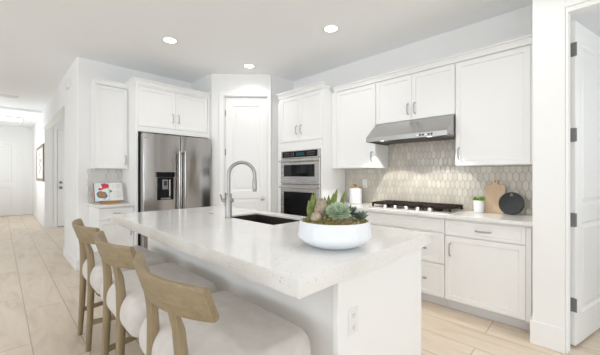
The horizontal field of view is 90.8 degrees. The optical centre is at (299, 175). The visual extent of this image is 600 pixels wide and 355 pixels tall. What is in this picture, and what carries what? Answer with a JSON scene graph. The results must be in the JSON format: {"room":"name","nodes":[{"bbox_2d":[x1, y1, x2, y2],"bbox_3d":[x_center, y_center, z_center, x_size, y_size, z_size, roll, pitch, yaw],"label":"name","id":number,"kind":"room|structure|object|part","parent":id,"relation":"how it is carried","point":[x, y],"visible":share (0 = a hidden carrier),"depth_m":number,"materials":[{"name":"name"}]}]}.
{"room":"kitchen","nodes":[
{"label":"kitchen","id":0,"kind":"room"},
{"bbox_2d":[0,125,32,215],"bbox_3d":[-9.759,-0.167,9.273,0.120,2.900,2.300,0,0,45],"label":"wall","id":1,"kind":"structure","parent":0,"point":[26,134],"depth_m":9.83,"materials":[{"name":"white paint"}]},
{"bbox_2d":[0,140,16,215],"bbox_3d":[-9.560,0.057,9.322,0.092,2.428,0.950,0,0,45],"label":"door","id":2,"kind":"structure","parent":1,"relation":"in","point":[8,148],"depth_m":9.53,"materials":[{"name":"white paint"}]},
{"bbox_2d":[0,137,20,214],"bbox_3d":[-9.585,0.018,9.346,0.024,2.530,1.130,0,0,45],"label":"trim","id":3,"kind":"structure","parent":1,"relation":"attached to","point":[3,138],"depth_m":9.70,"materials":[{"name":"white paint"}]},
{"bbox_2d":[21,210,31,214],"bbox_3d":[-9.094,1.216,9.852,0.015,0.135,0.260,0,0,45],"label":"baseboard","id":4,"kind":"structure","parent":1,"relation":"attached to","point":[27,212],"depth_m":9.84,"materials":[{"name":"white paint"}]},
{"bbox_2d":[33,57,190,260],"bbox_3d":[-5.159,-0.167,7.850,8.430,2.900,2.465,0,0,45],"label":"wall","id":5,"kind":"structure","parent":0,"point":[74,103],"depth_m":4.40,"materials":[{"name":"white paint"}]},
{"bbox_2d":[0,106,41,113],"bbox_3d":[-7.205,-1.592,6.722,0.200,0.050,2.015,0,0,45],"label":"trim","id":6,"kind":"structure","parent":5,"relation":"attached to","point":[1,107],"depth_m":7.11,"materials":[{"name":"white paint"}]},
{"bbox_2d":[36,143,43,180],"bbox_3d":[-7.014,-0.337,7.984,1.900,0.940,0.027,0,0,45],"label":"picture frame","id":7,"kind":"object","parent":5,"relation":"attached to","point":[40,150],"visible":1,"depth_m":7.86,"materials":[{"name":"wood"}]},
{"bbox_2d":[37,147,42,177],"bbox_3d":[-7.010,-0.337,7.988,1.698,0.798,0.014,0,0,45],"label":"print","id":8,"kind":"object","parent":7,"relation":"attached to","point":[40,149],"depth_m":7.86},
{"bbox_2d":[32,210,53,227],"bbox_3d":[-7.579,1.216,8.682,3.815,0.135,0.200,0,0,45],"label":"baseboard","id":9,"kind":"structure","parent":5,"relation":"attached to","point":[47,224],"depth_m":7.40,"materials":[{"name":"white paint"}]},
{"bbox_2d":[54,126,63,226],"bbox_3d":[-5.790,0.018,7.782,0.024,2.530,1.050,0,0,45],"label":"trim","id":10,"kind":"structure","parent":5,"relation":"attached to","point":[56,128],"depth_m":7.42,"materials":[{"name":"white paint"}]},
{"bbox_2d":[57,130,63,226],"bbox_3d":[-5.778,0.063,7.738,0.102,2.440,0.874,0,0,45],"label":"door","id":11,"kind":"structure","parent":5,"relation":"in","point":[60,133],"depth_m":7.49,"materials":[{"name":"white paint"}]},
{"bbox_2d":[65,79,69,89],"bbox_3d":[-3.499,-1.377,4.456,0.180,0.120,0.038,0,0,45],"label":"wall sensor","id":12,"kind":"object","parent":5,"relation":"attached to","point":[67,83],"visible":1,"depth_m":4.40,"materials":[{"name":"white plastic"}]},
{"bbox_2d":[63,247,78,270],"bbox_3d":[-3.402,1.216,4.422,1.145,0.135,0.080,0,0,45],"label":"baseboard","id":13,"kind":"structure","parent":5,"relation":"attached to","point":[75,264],"depth_m":4.24,"materials":[{"name":"white paint"}]},
{"bbox_2d":[87,169,121,202],"bbox_3d":[-2.791,0.133,4.241,0.008,0.468,0.420,0,0,45],"label":"backsplash","id":14,"kind":"structure","parent":5,"relation":"attached to","point":[93,175],"depth_m":4.19,"materials":[{"name":"tile"}]},
{"bbox_2d":[87,77,127,168],"bbox_3d":[-2.668,-0.697,4.120,0.351,1.190,0.419,0,0,45],"label":"upper cabinet","id":15,"kind":"object","parent":5,"relation":"attached to","point":[109,98],"visible":1,"depth_m":4.03,"materials":[{"name":"white paint"}]},
{"bbox_3d":[-2.669,-1.257,4.122,0.347,0.070,0.419,0,0,45],"label":"crown molding","id":16,"kind":"part","parent":15,"relation":"part of","materials":[{"name":"white paint"}]},
{"bbox_2d":[212,74,270,205],"bbox_3d":[-0.930,-0.167,4.739,0.941,2.900,0.100,0,0,-2],"label":"wall","id":17,"kind":"structure","parent":0,"point":[220,82],"depth_m":4.68,"materials":[{"name":"white paint"}]},
{"bbox_2d":[219,91,270,211],"bbox_3d":[-0.925,-0.030,4.729,0.929,2.627,0.120,0,0,-2],"label":"trim","id":18,"kind":"structure","parent":17,"relation":"attached to","point":[222,94],"depth_m":4.68,"materials":[{"name":"white paint"}]},
{"bbox_2d":[225,97,266,210],"bbox_3d":[-0.864,0.011,4.699,0.674,2.519,0.100,0,0,-2],"label":"door","id":19,"kind":"structure","parent":17,"relation":"in","point":[245,118],"depth_m":4.72,"materials":[{"name":"white paint"}]},
{"bbox_2d":[191,74,293,212],"bbox_3d":[-1.012,-0.167,4.966,1.958,2.900,0.601,0,0,3],"label":"wall","id":20,"kind":"structure","parent":0,"point":[278,84],"depth_m":4.76,"materials":[{"name":"white paint"}]},
{"bbox_2d":[0,0,599,127],"bbox_3d":[-2.355,-1.667,3.024,19.600,0.100,11.000,0,0,45],"label":"ceiling","id":21,"kind":"structure","parent":0,"point":[40,40],"depth_m":3.36,"materials":[{"name":"white paint"}]},
{"bbox_2d":[0,94,18,98],"bbox_3d":[-5.946,-1.611,5.934,0.240,0.011,0.440,0,0,45],"label":"ceiling vent","id":22,"kind":"object","parent":21,"relation":"in","point":[1,95],"visible":1,"depth_m":5.98,"materials":[{"name":"white plastic"}]},
{"bbox_2d":[0,116,22,121],"bbox_3d":[-8.185,-1.597,8.114,0.550,0.039,0.860,0,0,45],"label":"recessed light","id":23,"kind":"object","parent":21,"relation":"in","point":[1,117],"visible":1,"depth_m":8.14,"materials":[{"name":"white plastic"}]},
{"bbox_2d":[161,37,177,43],"bbox_3d":[-1.548,-1.613,3.522,0.184,0.008,0.184,0,0,45],"label":"recessed light","id":24,"kind":"object","parent":21,"relation":"in","point":[170,40],"visible":1,"depth_m":3.52,"materials":[{"name":"white plastic"}]},
{"bbox_2d":[243,64,254,68],"bbox_3d":[-0.747,-1.613,4.348,0.184,0.008,0.184,0,0,45],"label":"recessed light","id":25,"kind":"object","parent":21,"relation":"in","point":[250,66],"visible":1,"depth_m":4.35,"materials":[{"name":"white plastic"}]},
{"bbox_2d":[323,24,338,32],"bbox_3d":[0.340,-1.613,3.244,0.184,0.008,0.184,0,0,45],"label":"recessed light","id":26,"kind":"object","parent":21,"relation":"in","point":[331,28],"visible":1,"depth_m":3.24,"materials":[{"name":"white plastic"}]},
{"bbox_2d":[0,214,599,354],"bbox_3d":[-2.355,1.333,3.024,19.600,0.100,11.000,0,0,45],"label":"floor","id":27,"kind":"structure","parent":0,"point":[39,287],"depth_m":2.67,"materials":[{"name":"brown wood"}]},
{"bbox_2d":[89,206,133,251],"bbox_3d":[-2.570,0.842,4.036,0.606,0.882,0.402,0,0,45],"label":"base cabinet","id":28,"kind":"object","parent":27,"relation":"on","point":[100,218],"visible":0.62,"depth_m":3.86,"materials":[{"name":"white paint"}]},
{"bbox_2d":[86,201,134,207],"bbox_3d":[-2.586,0.384,4.028,0.599,0.031,0.435,0,0,45],"label":"countertop","id":29,"kind":"structure","parent":28,"relation":"on","point":[123,203],"depth_m":3.85,"materials":[{"name":"stone"}]},
{"bbox_2d":[100,200,120,203],"bbox_3d":[-2.596,0.270,4.049,0.157,0.197,0.220,0,0,45],"label":"book stand","id":30,"kind":"object","parent":29,"relation":"on","point":[115,201],"visible":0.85,"depth_m":3.99,"materials":[{"name":"brown wood"}]},
{"bbox_2d":[93,183,123,201],"bbox_3d":[-2.617,0.220,4.052,0.112,0.252,0.342,0,0,45],"label":"cookbook","id":31,"kind":"object","parent":30,"relation":"on","point":[102,191],"visible":0.99,"depth_m":4.03,"materials":[{"name":"paper"}]},
{"bbox_3d":[-2.659,0.250,3.970,0.088,0.072,0.001,0,-20,-45],"label":"printed dish","id":32,"kind":"part","parent":31,"relation":"part of","materials":[{"name":"orange paper"}]},
{"bbox_3d":[-2.389,0.489,3.857,0.019,0.143,0.396,0,0,45],"label":"drawer","id":33,"kind":"part","parent":28,"relation":"part of","materials":[{"name":"white paint"}]},
{"bbox_3d":[-2.389,0.863,3.857,0.019,0.584,0.396,0,0,45],"label":"door","id":34,"kind":"part","parent":28,"relation":"part of","materials":[{"name":"white paint"}]},
{"bbox_2d":[72,218,167,351],"bbox_3d":[-1.503,0.823,2.441,0.732,0.920,0.594,0,0,45],"label":"counter stool","id":35,"kind":"object","parent":27,"relation":"on","point":[90,262],"visible":0.55,"depth_m":2.19,"materials":[{"name":"brown wood"}]},
{"bbox_3d":[-1.746,0.877,2.377,0.104,0.812,0.064,0,0,45],"label":"leg","id":36,"kind":"part","parent":35,"relation":"part of","materials":[{"name":"brown wood"}]},
{"bbox_3d":[-1.665,0.430,2.285,0.680,0.134,0.143,0,0,45],"label":"backrest","id":37,"kind":"part","parent":35,"relation":"part of","materials":[{"name":"brown wood"}]},
{"bbox_3d":[-1.573,0.877,2.205,0.104,0.812,0.064,0,0,45],"label":"leg","id":38,"kind":"part","parent":35,"relation":"part of","materials":[{"name":"brown wood"}]},
{"bbox_2d":[79,246,167,293],"bbox_3d":[-1.475,0.761,2.469,0.732,0.216,0.516,0,0,45],"label":"seat cushion","id":39,"kind":"object","parent":35,"relation":"on","point":[92,272],"depth_m":2.30,"materials":[{"name":"fabric"}]},
{"bbox_2d":[93,231,217,354],"bbox_3d":[-0.944,0.823,1.883,0.732,0.920,0.594,0,0,45],"label":"counter stool","id":40,"kind":"object","parent":27,"relation":"on","point":[121,293],"visible":0.67,"depth_m":1.69,"materials":[{"name":"brown wood"}]},
{"bbox_3d":[-1.187,0.877,1.818,0.104,0.812,0.064,0,0,45],"label":"leg","id":41,"kind":"part","parent":40,"relation":"part of","materials":[{"name":"brown wood"}]},
{"bbox_3d":[-1.106,0.430,1.726,0.680,0.134,0.143,0,0,45],"label":"backrest","id":42,"kind":"part","parent":40,"relation":"part of","materials":[{"name":"brown wood"}]},
{"bbox_3d":[-1.014,0.877,1.647,0.104,0.812,0.064,0,0,45],"label":"leg","id":43,"kind":"part","parent":40,"relation":"part of","materials":[{"name":"brown wood"}]},
{"bbox_2d":[100,263,217,337],"bbox_3d":[-0.916,0.761,1.911,0.732,0.216,0.516,0,0,45],"label":"seat cushion","id":44,"kind":"object","parent":40,"relation":"on","point":[128,307],"depth_m":1.77,"materials":[{"name":"fabric"}]},
{"bbox_2d":[122,77,210,245],"bbox_3d":[-2.041,-0.012,4.523,0.678,2.590,1.111,0,0,45],"label":"tall cabinet","id":45,"kind":"object","parent":27,"relation":"on","point":[154,107],"visible":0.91,"depth_m":4.18,"materials":[{"name":"white paint"}]},
{"bbox_3d":[-2.407,0.025,4.180,0.638,2.515,0.028,0,0,45],"label":"panel","id":46,"kind":"part","parent":45,"relation":"part of","materials":[{"name":"white paint"}]},
{"bbox_3d":[-2.000,-0.943,4.152,0.019,0.532,0.500,0,0,45],"label":"door","id":47,"kind":"part","parent":45,"relation":"part of","materials":[{"name":"white paint"}]},
{"bbox_3d":[-2.041,-1.270,4.523,0.678,0.074,1.111,0,0,45],"label":"crown molding","id":48,"kind":"part","parent":45,"relation":"part of","materials":[{"name":"white paint"}]},
{"bbox_3d":[-1.822,-1.222,4.333,0.020,0.019,1.012,0,0,45],"label":"rail","id":49,"kind":"part","parent":45,"relation":"part of","materials":[{"name":"white paint"}]},
{"bbox_3d":[-1.822,-0.637,4.333,0.020,0.070,1.012,0,0,45],"label":"rail","id":50,"kind":"part","parent":45,"relation":"part of","materials":[{"name":"white paint"}]},
{"bbox_3d":[-1.651,-0.943,4.506,0.019,0.532,0.490,0,0,45],"label":"door","id":51,"kind":"part","parent":45,"relation":"part of","materials":[{"name":"white paint"}]},
{"bbox_3d":[-1.676,0.025,4.922,0.638,2.515,0.030,0,0,45],"label":"panel","id":52,"kind":"part","parent":45,"relation":"part of","materials":[{"name":"white paint"}]},
{"bbox_2d":[138,132,210,248],"bbox_3d":[-1.952,0.346,4.466,0.810,1.863,0.975,0,0,45],"label":"refrigerator","id":53,"kind":"object","parent":27,"relation":"on","point":[174,172],"visible":0.62,"depth_m":4.15,"materials":[{"name":"silver metal"}]},
{"bbox_3d":[-1.747,0.880,4.264,0.090,0.645,0.975,0,0,45],"label":"freezer drawer","id":54,"kind":"part","parent":53,"relation":"part of","materials":[{"name":"silver metal"}]},
{"bbox_3d":[-1.914,-0.011,4.096,0.090,1.117,0.501,0,0,45],"label":"door","id":55,"kind":"part","parent":53,"relation":"part of","materials":[{"name":"silver metal"}]},
{"bbox_3d":[-1.712,0.075,4.190,0.082,0.855,0.029,0,0,45],"label":"handle","id":56,"kind":"part","parent":53,"relation":"part of","materials":[{"name":"silver metal"}]},
{"bbox_3d":[-1.655,0.075,4.248,0.082,0.855,0.029,0,0,45],"label":"handle","id":57,"kind":"part","parent":53,"relation":"part of","materials":[{"name":"silver metal"}]},
{"bbox_3d":[-1.569,-0.011,4.445,0.090,1.117,0.468,0,0,45],"label":"door","id":58,"kind":"part","parent":53,"relation":"part of","materials":[{"name":"silver metal"}]},
{"bbox_2d":[133,252,310,354],"bbox_3d":[-0.386,0.823,1.326,0.732,0.920,0.594,0,0,45],"label":"counter stool","id":59,"kind":"object","parent":27,"relation":"on","point":[190,319],"visible":1,"depth_m":1.20,"materials":[{"name":"white fabric"}]},
{"bbox_3d":[-0.630,0.877,1.261,0.104,0.812,0.064,0,0,45],"label":"leg","id":60,"kind":"part","parent":59,"relation":"part of","materials":[{"name":"brown wood"}]},
{"bbox_3d":[-0.549,0.430,1.170,0.680,0.134,0.143,0,0,45],"label":"backrest","id":61,"kind":"part","parent":59,"relation":"part of","materials":[{"name":"brown wood"}]},
{"bbox_3d":[-0.456,0.877,1.090,0.104,0.812,0.064,0,0,45],"label":"leg","id":62,"kind":"part","parent":59,"relation":"part of","materials":[{"name":"brown wood"}]},
{"bbox_2d":[139,291,310,354],"bbox_3d":[-0.359,0.761,1.354,0.732,0.216,0.516,0,0,45],"label":"seat cushion","id":63,"kind":"object","parent":59,"relation":"on","point":[243,327],"depth_m":1.25,"materials":[{"name":"fabric"}]},
{"bbox_2d":[148,237,420,354],"bbox_3d":[-0.394,0.862,2.429,2.428,0.842,0.874,0,0,45],"label":"kitchen island","id":64,"kind":"object","parent":27,"relation":"on","point":[387,296],"visible":0.23,"depth_m":1.55,"materials":[{"name":"white paint"}]},
{"bbox_3d":[-0.666,0.862,2.153,2.368,0.842,0.030,0,0,45],"label":"panel","id":65,"kind":"part","parent":64,"relation":"part of","materials":[{"name":"white paint"}]},
{"bbox_2d":[111,206,429,298],"bbox_3d":[-0.487,0.404,2.374,2.543,0.072,1.203,0,0,45],"label":"island countertop","id":66,"kind":"structure","parent":64,"relation":"on","point":[275,257],"depth_m":1.59,"materials":[{"name":"stone"}]},
{"bbox_2d":[220,161,256,218],"bbox_3d":[-0.541,0.116,2.605,0.320,0.503,0.063,0,0,-12],"label":"kitchen faucet","id":67,"kind":"object","parent":66,"relation":"on","point":[228,199],"visible":1,"depth_m":2.58,"materials":[{"name":"silver metal"}]},
{"bbox_3d":[-0.641,0.194,2.588,0.114,0.073,0.036,0,0,-2],"label":"lever","id":68,"kind":"part","parent":67,"relation":"part of","materials":[{"name":"silver metal"}]},
{"bbox_2d":[232,214,299,224],"bbox_3d":[-0.317,0.514,2.596,0.683,0.267,0.358,0,0,45],"label":"sink","id":69,"kind":"object","parent":66,"relation":"in","point":[271,220],"visible":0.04,"depth_m":2.82,"materials":[{"name":"black metal"}]},
{"bbox_2d":[298,215,371,249],"bbox_3d":[0.182,0.293,1.569,0.385,0.149,0.385,0,0,45],"label":"bowl","id":70,"kind":"object","parent":66,"relation":"on","point":[350,232],"visible":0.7,"depth_m":1.42,"materials":[{"name":"white ceramic"}]},
{"bbox_2d":[307,191,317,219],"bbox_3d":[0.066,0.155,1.583,0.060,0.157,0.026,0,0,-5],"label":"aloe","id":71,"kind":"object","parent":70,"relation":"on","point":[311,204],"visible":0.72,"depth_m":1.57,"materials":[{"name":"green plant"}]},
{"bbox_2d":[310,212,321,221],"bbox_3d":[0.081,0.210,1.510,0.055,0.050,0.047,0,0,20],"label":"stone","id":72,"kind":"object","parent":70,"relation":"on","point":[316,216],"visible":0.99,"depth_m":1.49,"materials":[{"name":"beige stone"}]},
{"bbox_2d":[314,198,326,219],"bbox_3d":[0.111,0.173,1.562,0.062,0.116,0.059,0,0,-34],"label":"stone","id":73,"kind":"object","parent":70,"relation":"on","point":[320,207],"visible":0.83,"depth_m":1.54,"materials":[{"name":"beige stone"}]},
{"bbox_2d":[324,188,337,218],"bbox_3d":[0.167,0.150,1.621,0.075,0.168,0.021,0,0,-5],"label":"aloe","id":74,"kind":"object","parent":70,"relation":"on","point":[334,196],"visible":0.52,"depth_m":1.62,"materials":[{"name":"green plant"}]},
{"bbox_2d":[325,202,351,218],"bbox_3d":[0.194,0.172,1.494,0.131,0.082,0.126,0,0,30],"label":"succulent","id":75,"kind":"object","parent":70,"relation":"on","point":[336,210],"visible":1,"depth_m":1.47,"materials":[{"name":"green plant"}]},
{"bbox_2d":[340,191,344,203],"bbox_3d":[0.223,0.157,1.657,0.057,0.152,0.018,0,0,-3],"label":"aloe","id":76,"kind":"object","parent":70,"relation":"on","point":[342,200],"visible":0.22,"depth_m":1.65,"materials":[{"name":"green plant"}]},
{"bbox_2d":[347,205,356,213],"bbox_3d":[0.257,0.179,1.590,0.102,0.057,0.101,0,0,21],"label":"succulent","id":77,"kind":"object","parent":70,"relation":"in","point":[350,208],"visible":0.23,"depth_m":1.57,"materials":[{"name":"green plant"}]},
{"bbox_2d":[350,210,367,218],"bbox_3d":[0.305,0.198,1.541,0.084,0.048,0.087,0,0,45],"label":"succulent","id":78,"kind":"object","parent":70,"relation":"in","point":[362,215],"visible":0.99,"depth_m":1.52,"materials":[{"name":"green plant"}]},
{"bbox_2d":[348,306,357,336],"bbox_3d":[0.241,0.655,1.338,0.007,0.118,0.072,0,0,45],"label":"power outlet","id":79,"kind":"object","parent":64,"relation":"attached to","point":[352,313],"visible":1,"depth_m":1.33,"materials":[{"name":"white plastic"}]},
{"bbox_2d":[352,322,355,331],"bbox_3d":[0.243,0.683,1.336,0.002,0.034,0.034,0,0,45],"label":"socket","id":80,"kind":"object","parent":79,"relation":"attached to","point":[353,323],"depth_m":1.34,"materials":[{"name":"white plastic"}]},
{"bbox_2d":[352,310,355,318],"bbox_3d":[0.243,0.627,1.336,0.002,0.034,0.034,0,0,45],"label":"socket","id":81,"kind":"object","parent":79,"relation":"attached to","point":[353,311],"depth_m":1.34,"materials":[{"name":"white plastic"}]},
{"bbox_3d":[0.457,0.862,1.584,0.030,0.842,0.866,0,0,45],"label":"panel","id":82,"kind":"part","parent":64,"relation":"part of","materials":[{"name":"white paint"}]},
{"bbox_2d":[277,81,344,212],"bbox_3d":[0.095,0.018,4.468,1.118,2.530,0.560,0,0,45],"label":"tall cabinet","id":83,"kind":"object","parent":27,"relation":"on","point":[305,112],"visible":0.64,"depth_m":4.11,"materials":[{"name":"white paint"}]},
{"bbox_3d":[-0.144,-0.827,4.380,0.384,0.650,0.019,0,0,45],"label":"door","id":84,"kind":"part","parent":83,"relation":"part of","materials":[{"name":"white paint"}]},
{"bbox_2d":[279,148,320,216],"bbox_3d":[0.135,0.252,4.363,0.773,1.242,0.554,0,0,45],"label":"wall oven","id":85,"kind":"object","parent":83,"relation":"in","point":[300,169],"visible":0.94,"depth_m":4.19,"materials":[{"name":"silver metal"}]},
{"bbox_3d":[-0.039,0.165,4.186,0.713,0.025,0.059,0,0,45],"label":"handle","id":86,"kind":"part","parent":85,"relation":"part of","materials":[{"name":"silver metal"}]},
{"bbox_3d":[-0.039,-0.214,4.186,0.713,0.025,0.059,0,0,45],"label":"handle","id":87,"kind":"part","parent":85,"relation":"part of","materials":[{"name":"silver metal"}]},
{"bbox_3d":[-0.015,-0.314,4.218,0.693,0.087,0.002,0,0,45],"label":"control glass","id":88,"kind":"part","parent":85,"relation":"part of","materials":[{"name":"black glass"}]},
{"bbox_3d":[-0.003,0.495,4.223,0.773,0.745,0.044,0,0,45],"label":"oven door","id":89,"kind":"part","parent":85,"relation":"part of","materials":[{"name":"black glass"}]},
{"bbox_3d":[-0.003,-0.067,4.223,0.773,0.364,0.044,0,0,45],"label":"oven door","id":90,"kind":"part","parent":85,"relation":"part of","materials":[{"name":"silver metal"}]},
{"bbox_3d":[0.001,-0.312,4.228,0.773,0.114,0.034,0,0,45],"label":"control panel","id":91,"kind":"part","parent":85,"relation":"part of","materials":[{"name":"black glass"}]},
{"bbox_3d":[-0.009,0.196,4.248,0.874,1.375,0.020,0,0,45],"label":"frame","id":92,"kind":"part","parent":83,"relation":"part of","materials":[{"name":"white paint"}]},
{"bbox_3d":[0.036,-1.210,4.266,0.920,0.075,0.190,0,0,45],"label":"crown molding","id":93,"kind":"part","parent":83,"relation":"part of","materials":[{"name":"white paint"}]},
{"bbox_3d":[0.148,-0.827,4.093,0.430,0.650,0.019,0,0,45],"label":"door","id":94,"kind":"part","parent":83,"relation":"part of","materials":[{"name":"white paint"}]},
{"bbox_2d":[365,211,447,306],"bbox_3d":[1.242,0.842,3.335,0.897,0.882,0.552,0,0,45],"label":"base cabinet","id":95,"kind":"object","parent":27,"relation":"on","point":[433,254],"visible":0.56,"depth_m":2.96,"materials":[{"name":"white paint"}]},
{"bbox_3d":[1.076,0.703,3.166,0.893,0.294,0.019,0,0,45],"label":"drawer","id":96,"kind":"part","parent":95,"relation":"part of","materials":[{"name":"white paint"}]},
{"bbox_3d":[1.076,1.018,3.166,0.893,0.315,0.019,0,0,45],"label":"drawer","id":97,"kind":"part","parent":95,"relation":"part of","materials":[{"name":"white paint"}]},
{"bbox_2d":[445,218,531,330],"bbox_3d":[1.795,0.842,2.783,0.660,0.882,0.562,0,0,45],"label":"base cabinet","id":98,"kind":"object","parent":27,"relation":"on","point":[488,265],"visible":0.98,"depth_m":2.59,"materials":[{"name":"white paint"}]},
{"bbox_2d":[338,201,531,225],"bbox_3d":[1.256,0.384,3.322,2.222,0.031,0.562,0,0,45],"label":"countertop","id":99,"kind":"structure","parent":98,"relation":"on","point":[517,219],"depth_m":2.79,"materials":[{"name":"stone"}]},
{"bbox_2d":[350,184,361,203],"bbox_3d":[0.749,0.239,3.981,0.160,0.256,0.160,0,0,45],"label":"utensil crock","id":100,"kind":"object","parent":99,"relation":"on","point":[355,191],"visible":0.99,"depth_m":3.91,"materials":[{"name":"white ceramic"}]},
{"bbox_2d":[368,200,463,213],"bbox_3d":[1.282,0.337,3.336,0.905,0.062,0.470,0,0,45],"label":"gas cooktop","id":101,"kind":"object","parent":99,"relation":"in","point":[443,208],"visible":1,"depth_m":3.19,"materials":[{"name":"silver metal"}]},
{"bbox_2d":[368,205,463,213],"bbox_3d":[1.282,0.362,3.336,0.905,0.010,0.470,0,0,45],"label":"tray","id":102,"kind":"object","parent":101,"relation":"on","point":[444,211],"depth_m":3.16,"materials":[{"name":"silver metal"}]},
{"bbox_2d":[472,196,485,212],"bbox_3d":[1.809,0.280,2.992,0.137,0.175,0.140,0,0,45],"label":"potted plant","id":103,"kind":"object","parent":99,"relation":"on","point":[478,202],"visible":1,"depth_m":2.96,"materials":[{"name":"green plant"}]},
{"bbox_3d":[1.807,0.306,2.993,0.094,0.122,0.094,0,0,45],"label":"pot","id":104,"kind":"part","parent":103,"relation":"part of","materials":[{"name":"white ceramic"}]},
{"bbox_2d":[484,179,505,213],"bbox_3d":[1.950,0.202,2.961,0.170,0.338,0.075,0,0,45],"label":"cutting board","id":105,"kind":"object","parent":99,"relation":"on","point":[493,192],"visible":0.98,"depth_m":2.96,"materials":[{"name":"brown wood"}]},
{"bbox_2d":[499,192,523,214],"bbox_3d":[2.011,0.262,2.820,0.051,0.214,0.216,0,0,-29],"label":"round board","id":106,"kind":"object","parent":99,"relation":"on","point":[510,203],"visible":1,"depth_m":2.81,"materials":[{"name":"black metal"}]},
{"bbox_3d":[1.620,0.491,2.630,0.620,0.140,0.019,0,0,45],"label":"drawer","id":107,"kind":"part","parent":98,"relation":"part of","materials":[{"name":"white paint"}]},
{"bbox_2d":[294,5,531,214],"bbox_3d":[1.112,-0.167,3.945,3.304,2.900,0.120,0,0,45],"label":"wall","id":108,"kind":"structure","parent":0,"point":[514,24],"depth_m":3.41,"materials":[{"name":"white paint"}]},
{"bbox_2d":[332,83,387,168],"bbox_3d":[0.776,-0.620,3.934,0.677,1.035,0.363,0,0,45],"label":"upper cabinet","id":109,"kind":"object","parent":108,"relation":"attached to","point":[353,110],"visible":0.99,"depth_m":3.81,"materials":[{"name":"white paint"}]},
{"bbox_3d":[0.714,-0.615,3.809,0.585,1.020,0.019,0,0,45],"label":"door","id":110,"kind":"part","parent":109,"relation":"part of","materials":[{"name":"white paint"}]},
{"bbox_2d":[366,114,455,145],"bbox_3d":[1.267,-0.504,3.311,0.886,0.230,0.542,0,0,45],"label":"range hood","id":111,"kind":"object","parent":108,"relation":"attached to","point":[438,128],"visible":0.99,"depth_m":3.15,"materials":[{"name":"silver metal"}]},
{"bbox_2d":[376,63,455,124],"bbox_3d":[1.337,-0.879,3.382,0.891,0.515,0.363,0,0,45],"label":"upper cabinet","id":112,"kind":"object","parent":108,"relation":"attached to","point":[430,93],"visible":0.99,"depth_m":3.23,"materials":[{"name":"white paint"}]},
{"bbox_3d":[1.085,-0.875,3.444,0.440,0.500,0.019,0,0,45],"label":"door","id":113,"kind":"part","parent":112,"relation":"part of","materials":[{"name":"white paint"}]},
{"bbox_2d":[333,34,531,92],"bbox_3d":[1.340,-1.170,3.378,2.172,0.066,0.355,0,0,45],"label":"crown molding","id":114,"kind":"structure","parent":112,"relation":"attached to","point":[525,40],"depth_m":3.03,"materials":[{"name":"white paint"}]},
{"bbox_3d":[1.401,-0.875,3.132,0.442,0.500,0.019,0,0,45],"label":"door","id":115,"kind":"part","parent":112,"relation":"part of","materials":[{"name":"white paint"}]},
{"bbox_2d":[345,139,531,214],"bbox_3d":[1.451,-0.125,3.520,2.222,0.984,0.008,0,0,45],"label":"backsplash","id":116,"kind":"structure","parent":108,"relation":"attached to","point":[428,171],"depth_m":3.42,"materials":[{"name":"tile"}]},
{"bbox_2d":[363,179,366,187],"bbox_3d":[0.892,0.103,4.059,0.072,0.118,0.007,0,0,45],"label":"power outlet","id":117,"kind":"object","parent":116,"relation":"attached to","point":[364,180],"visible":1,"depth_m":4.06,"materials":[{"name":"white plastic"}]},
{"bbox_2d":[456,44,531,166],"bbox_3d":[1.884,-0.620,2.842,0.642,1.035,0.363,0,0,45],"label":"upper cabinet","id":118,"kind":"object","parent":108,"relation":"attached to","point":[494,91],"visible":0.98,"depth_m":2.74,"materials":[{"name":"white paint"}]},
{"bbox_2d":[566,0,599,352],"bbox_3d":[2.270,0.031,1.887,0.855,2.504,0.107,0,0,45],"label":"door frame","id":119,"kind":"structure","parent":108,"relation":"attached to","point":[591,5],"depth_m":2.15,"materials":[{"name":"white paint"}]},
{"bbox_2d":[570,21,599,345],"bbox_3d":[2.398,0.054,2.391,0.810,2.422,0.100,0,0,-30],"label":"door","id":120,"kind":"structure","parent":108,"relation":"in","point":[584,44],"depth_m":2.31,"materials":[{"name":"white paint"}]},
{"bbox_2d":[532,0,589,350],"bbox_3d":[4.924,-0.167,0.953,6.326,2.900,2.528,0,0,45],"label":"wall","id":121,"kind":"structure","parent":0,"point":[548,16],"depth_m":2.21,"materials":[{"name":"white paint"}]},
{"bbox_2d":[530,316,564,353],"bbox_3d":[4.071,1.194,0.098,6.340,0.178,0.143,0,0,45],"label":"baseboard","id":122,"kind":"structure","parent":121,"relation":"attached to","point":[544,335],"depth_m":2.20,"materials":[{"name":"white paint"}]}
]}

